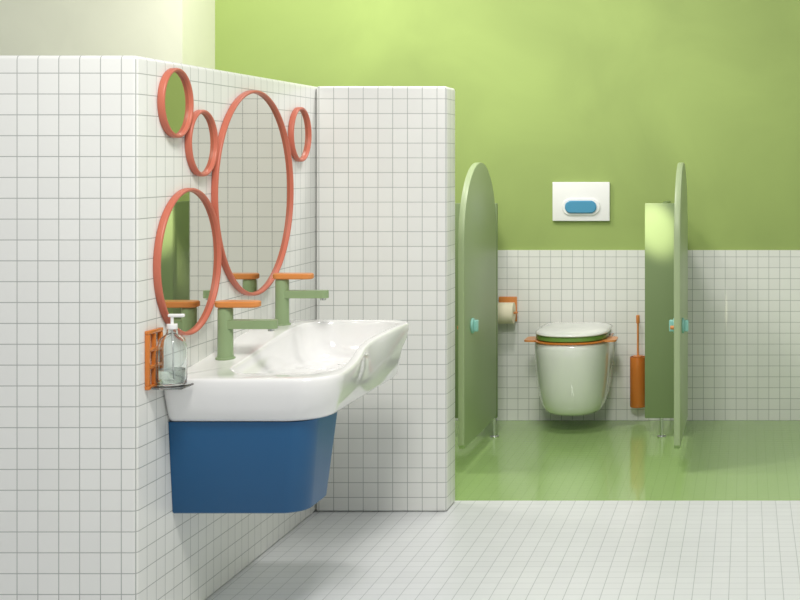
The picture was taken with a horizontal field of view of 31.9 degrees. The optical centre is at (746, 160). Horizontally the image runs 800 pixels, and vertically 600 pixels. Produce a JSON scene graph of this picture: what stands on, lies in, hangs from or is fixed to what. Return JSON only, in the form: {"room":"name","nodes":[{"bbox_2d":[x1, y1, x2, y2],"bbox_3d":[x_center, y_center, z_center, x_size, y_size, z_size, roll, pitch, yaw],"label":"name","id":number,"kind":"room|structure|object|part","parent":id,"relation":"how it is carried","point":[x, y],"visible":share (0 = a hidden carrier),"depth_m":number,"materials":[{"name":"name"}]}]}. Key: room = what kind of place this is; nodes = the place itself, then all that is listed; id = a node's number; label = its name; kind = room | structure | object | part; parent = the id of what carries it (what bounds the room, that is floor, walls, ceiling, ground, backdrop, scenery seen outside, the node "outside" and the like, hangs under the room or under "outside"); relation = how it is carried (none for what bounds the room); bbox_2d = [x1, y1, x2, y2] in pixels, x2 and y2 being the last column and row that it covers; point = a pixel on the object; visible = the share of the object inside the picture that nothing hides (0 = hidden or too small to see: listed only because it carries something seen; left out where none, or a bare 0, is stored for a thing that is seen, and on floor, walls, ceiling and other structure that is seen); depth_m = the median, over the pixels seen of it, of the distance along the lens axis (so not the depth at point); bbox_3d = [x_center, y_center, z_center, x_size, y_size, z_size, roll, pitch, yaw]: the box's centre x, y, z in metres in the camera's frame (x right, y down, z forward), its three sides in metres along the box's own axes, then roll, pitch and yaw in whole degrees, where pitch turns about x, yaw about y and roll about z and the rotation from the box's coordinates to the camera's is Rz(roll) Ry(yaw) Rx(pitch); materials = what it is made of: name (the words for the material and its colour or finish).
{"room":"public restroom","nodes":[
{"label":"public restroom","id":0,"kind":"room"},
{"bbox_2d":[0,0,214,68],"bbox_3d":[-3.913,-0.080,7.730,1.375,3.300,0.460,0,0,0],"label":"wall column","id":1,"kind":"structure","parent":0,"point":[177,31],"depth_m":7.50,"materials":[{"name":"beige paint"}]},
{"bbox_2d":[0,55,316,599],"bbox_3d":[-2.415,0.618,5.103,0.970,1.905,1.895,0,0,0],"label":"wall","id":2,"kind":"structure","parent":0,"point":[90,170],"depth_m":4.16,"materials":[{"name":"tile"}]},
{"bbox_2d":[145,327,193,389],"bbox_3d":[-1.873,0.640,4.258,0.115,0.190,0.105,0,0,0],"label":"soap holder","id":3,"kind":"object","parent":2,"relation":"attached to","point":[150,335],"visible":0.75,"depth_m":4.22,"materials":[{"name":"orange painted metal"}]},
{"bbox_2d":[157,314,186,386],"bbox_3d":[-1.866,0.611,4.262,0.091,0.231,0.091,0,0,0],"label":"soap dispenser","id":4,"kind":"object","parent":3,"relation":"on","point":[172,347],"visible":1,"depth_m":4.23,"materials":[{"name":"clear glass"}]},
{"bbox_2d":[151,383,193,389],"bbox_3d":[-1.865,0.731,4.263,0.100,0.008,0.095,0,0,0],"label":"shelf","id":5,"kind":"object","parent":3,"relation":"attached to","point":[154,386],"depth_m":4.22,"materials":[{"name":"clear glass"}]},
{"bbox_2d":[157,68,193,137],"bbox_3d":[-1.917,-0.195,4.410,0.024,0.235,0.235,0,0,0],"label":"wall mirror","id":6,"kind":"object","parent":2,"relation":"attached to","point":[175,100],"visible":1,"depth_m":4.41,"materials":[{"name":"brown mirror"}]},
{"bbox_3d":[-1.924,-0.195,4.410,0.009,0.212,0.212,0,0,0],"label":"glass","id":7,"kind":"part","parent":6,"relation":"part of","materials":[{"name":"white mirror"}]},
{"bbox_2d":[153,188,221,334],"bbox_3d":[-1.917,0.345,4.515,0.024,0.505,0.505,0,0,0],"label":"wall mirror","id":8,"kind":"object","parent":2,"relation":"attached to","point":[187,255],"visible":0.91,"depth_m":4.50,"materials":[{"name":"brown mirror"}]},
{"bbox_2d":[185,110,217,175],"bbox_3d":[-1.917,-0.063,4.620,0.024,0.235,0.235,0,0,0],"label":"wall mirror","id":9,"kind":"object","parent":2,"relation":"attached to","point":[201,139],"visible":0.98,"depth_m":4.62,"materials":[{"name":"brown mirror"}]},
{"bbox_3d":[-1.924,-0.063,4.620,0.009,0.212,0.212,0,0,0],"label":"glass","id":10,"kind":"part","parent":9,"relation":"part of","materials":[{"name":"white mirror"}]},
{"bbox_2d":[168,412,336,512],"bbox_3d":[-1.690,1.028,4.553,0.480,0.316,0.355,0,0,0],"label":"vanity cabinet","id":11,"kind":"object","parent":2,"relation":"attached to","point":[216,466],"visible":0.78,"depth_m":4.40,"materials":[{"name":"blue paint"}]},
{"bbox_2d":[211,90,293,295],"bbox_3d":[-1.917,0.124,5.125,0.024,0.800,0.800,0,0,0],"label":"wall mirror","id":12,"kind":"object","parent":2,"relation":"attached to","point":[252,182],"visible":0.96,"depth_m":5.11,"materials":[{"name":"brown mirror"}]},
{"bbox_2d":[164,320,408,420],"bbox_3d":[-1.648,0.761,4.870,0.564,0.217,1.100,0,0,0],"label":"washbasin","id":13,"kind":"object","parent":2,"relation":"attached to","point":[302,369],"visible":0.98,"depth_m":4.62,"materials":[{"name":"white ceramic"}]},
{"bbox_2d":[214,300,277,360],"bbox_3d":[-1.780,0.601,4.670,0.221,0.208,0.068,0,0,0],"label":"faucet","id":14,"kind":"object","parent":13,"relation":"on","point":[226,323],"visible":1,"depth_m":4.65,"materials":[{"name":"green metal"}]},
{"bbox_3d":[-1.810,0.508,4.670,0.161,0.022,0.068,0,0,0],"label":"handle","id":15,"kind":"part","parent":14,"relation":"part of","materials":[{"name":"orange metal"}]},
{"bbox_3d":[-1.772,0.580,4.670,0.205,0.030,0.044,0,0,0],"label":"spout","id":16,"kind":"part","parent":14,"relation":"part of","materials":[{"name":"green metal"}]},
{"bbox_2d":[273,273,328,325],"bbox_3d":[-1.780,0.552,5.240,0.221,0.208,0.068,0,0,0],"label":"faucet","id":17,"kind":"object","parent":13,"relation":"on","point":[282,292],"visible":0.8,"depth_m":5.22,"materials":[{"name":"green metal"}]},
{"bbox_3d":[-1.810,0.459,5.240,0.161,0.022,0.068,0,0,0],"label":"handle","id":18,"kind":"part","parent":17,"relation":"part of","materials":[{"name":"orange wood"}]},
{"bbox_3d":[-1.772,0.531,5.240,0.205,0.030,0.044,0,0,0],"label":"spout","id":19,"kind":"part","parent":17,"relation":"part of","materials":[{"name":"green metal"}]},
{"bbox_2d":[288,107,311,161],"bbox_3d":[-1.917,-0.114,5.635,0.024,0.235,0.235,0,0,0],"label":"wall mirror","id":20,"kind":"object","parent":2,"relation":"attached to","point":[299,127],"visible":0.99,"depth_m":5.63,"materials":[{"name":"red mirror"}]},
{"bbox_3d":[-1.924,-0.114,5.635,0.009,0.212,0.212,0,0,0],"label":"glass","id":21,"kind":"part","parent":20,"relation":"part of","materials":[{"name":"white mirror"}]},
{"bbox_2d":[316,86,454,510],"bbox_3d":[-1.636,0.618,5.960,0.588,1.905,0.180,0,0,0],"label":"wall partition","id":22,"kind":"structure","parent":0,"point":[385,155],"depth_m":5.87,"materials":[{"name":"tile"}]},
{"bbox_2d":[205,420,799,599],"bbox_3d":[-1.500,1.595,3.230,6.200,0.050,9.460,0,0,0],"label":"floor","id":23,"kind":"structure","parent":0,"point":[469,550],"depth_m":5.61,"materials":[{"name":"tile"}]},
{"bbox_3d":[-1.436,1.566,7.467,0.052,0.008,0.052,0,0,0],"label":"disc","id":24,"kind":"object","parent":23,"relation":"on","visible":0},
{"bbox_2d":[493,418,495,435],"bbox_3d":[-1.436,1.510,7.467,0.018,0.108,0.018,0,0,0],"label":"rod","id":25,"kind":"object","parent":24,"relation":"on","point":[494,419],"visible":0.83,"depth_m":7.46,"materials":[{"name":"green metal"}]},
{"bbox_3d":[-0.485,1.566,7.467,0.052,0.008,0.052,0,0,0],"label":"disc","id":26,"kind":"object","parent":23,"relation":"on","visible":0},
{"bbox_2d":[660,418,662,435],"bbox_3d":[-0.485,1.510,7.467,0.018,0.108,0.018,0,0,0],"label":"rod","id":27,"kind":"object","parent":26,"relation":"on","point":[661,419],"visible":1,"depth_m":7.46,"materials":[{"name":"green metal"}]},
{"bbox_2d":[215,0,799,249],"bbox_3d":[-1.500,-0.080,8.030,6.200,3.300,0.140,0,0,0],"label":"wall","id":28,"kind":"structure","parent":0,"point":[621,93],"depth_m":7.96,"materials":[{"name":"green paint"}]},
{"bbox_2d":[498,297,517,323],"bbox_3d":[-1.437,0.896,7.870,0.126,0.153,0.147,0,0,0],"label":"toilet paper holder","id":29,"kind":"object","parent":28,"relation":"attached to","point":[507,306],"visible":0.79,"depth_m":7.82,"materials":[{"name":"white paper"}]},
{"bbox_2d":[524,322,617,415],"bbox_3d":[-1.018,1.215,7.673,0.530,0.510,0.542,0,0,0],"label":"toilet","id":30,"kind":"object","parent":28,"relation":"attached to","point":[574,361],"visible":1,"depth_m":7.48,"materials":[{"name":"white ceramic"}]},
{"bbox_3d":[-1.018,1.034,7.631,0.442,0.009,0.458,0,0,0],"label":"seat","id":31,"kind":"part","parent":30,"relation":"part of","materials":[{"name":"green plastic"}]},
{"bbox_3d":[-1.018,0.979,7.646,0.426,0.038,0.468,0,0,0],"label":"lid","id":32,"kind":"part","parent":30,"relation":"part of","materials":[{"name":"white ceramic"}]},
{"bbox_2d":[553,182,609,220],"bbox_3d":[-1.003,0.245,7.936,0.346,0.236,0.048,0,0,0],"label":"flush plate","id":33,"kind":"object","parent":28,"relation":"attached to","point":[572,201],"visible":1,"depth_m":7.93,"materials":[{"name":"white plastic"}]},
{"bbox_2d":[455,250,799,419],"bbox_3d":[-0.810,1.055,7.953,4.820,1.030,0.015,0,0,0],"label":"wainscot","id":34,"kind":"structure","parent":28,"relation":"attached to","point":[744,305],"depth_m":7.94,"materials":[{"name":"white tile"}]},
{"bbox_2d":[630,315,644,407],"bbox_3d":[-0.655,1.200,7.891,0.096,0.550,0.107,0,0,0],"label":"toilet brush","id":35,"kind":"object","parent":28,"relation":"attached to","point":[637,362],"visible":0.98,"depth_m":7.84,"materials":[{"name":"orange"}]},
{"bbox_3d":[-0.655,1.195,7.885,0.012,0.510,0.012,0,0,0],"label":"handle","id":36,"kind":"part","parent":35,"relation":"part of","materials":[{"name":"orange metal"}]},
{"bbox_3d":[-0.477,0.850,7.715,0.030,1.220,0.459,0,0,0],"label":"divider","id":37,"kind":"object","parent":28,"relation":"attached to","visible":0},
{"bbox_2d":[645,203,673,417],"bbox_3d":[-0.477,0.850,7.468,0.205,1.220,0.035,0,0,0],"label":"partition","id":38,"kind":"object","parent":37,"relation":"attached to","point":[659,217],"visible":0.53,"depth_m":7.45,"materials":[{"name":"green"}]},
{"bbox_2d":[674,162,687,448],"bbox_3d":[-0.352,0.729,7.022,0.032,1.442,0.845,0,0,0],"label":"panel","id":39,"kind":"object","parent":38,"relation":"attached to","point":[680,203],"visible":1,"depth_m":6.73,"materials":[{"name":"green"}]},
{"bbox_2d":[682,318,688,332],"bbox_3d":[-0.319,0.850,6.780,0.034,0.080,0.080,0,0,0],"label":"rose","id":40,"kind":"object","parent":39,"relation":"attached to","point":[682,318],"depth_m":6.77,"materials":[{"name":"teal plastic"}]},
{"bbox_3d":[-0.314,0.850,6.780,0.024,0.060,0.030,0,0,0],"label":"lock turn knob","id":41,"kind":"part","parent":40,"relation":"part of","materials":[{"name":"teal plastic"}]},
{"bbox_3d":[-0.374,0.850,6.780,0.012,0.080,0.080,0,0,0],"label":"rose","id":42,"kind":"object","parent":39,"relation":"attached to","visible":0},
{"bbox_2d":[669,320,672,331],"bbox_3d":[-0.390,0.850,6.780,0.024,0.060,0.030,0,0,0],"label":"handle","id":43,"kind":"object","parent":42,"relation":"attached to","point":[670,321],"visible":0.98,"depth_m":6.76,"materials":[{"name":"teal plastic"}]},
{"bbox_3d":[-1.585,0.850,7.715,0.030,1.220,0.459,0,0,0],"label":"divider","id":44,"kind":"object","parent":28,"relation":"attached to","visible":0},
{"bbox_2d":[455,203,497,417],"bbox_3d":[-1.585,0.850,7.468,0.330,1.220,0.035,0,0,0],"label":"pilaster","id":45,"kind":"object","parent":44,"relation":"attached to","point":[457,205],"visible":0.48,"depth_m":7.45,"materials":[{"name":"green"}]},
{"bbox_2d":[458,162,495,448],"bbox_3d":[-1.437,0.729,7.022,0.032,1.442,0.845,0,0,0],"label":"door","id":46,"kind":"structure","parent":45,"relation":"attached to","point":[477,214],"depth_m":6.90,"materials":[{"name":"green"}]},
{"bbox_2d":[470,318,478,332],"bbox_3d":[-1.404,0.850,6.780,0.034,0.080,0.080,0,0,0],"label":"rose","id":47,"kind":"object","parent":46,"relation":"attached to","point":[472,319],"depth_m":6.77,"materials":[{"name":"teal plastic"}]},
{"bbox_3d":[-1.399,0.850,6.780,0.024,0.060,0.030,0,0,0],"label":"lock turn knob","id":48,"kind":"part","parent":47,"relation":"part of","materials":[{"name":"teal plastic"}]}
]}

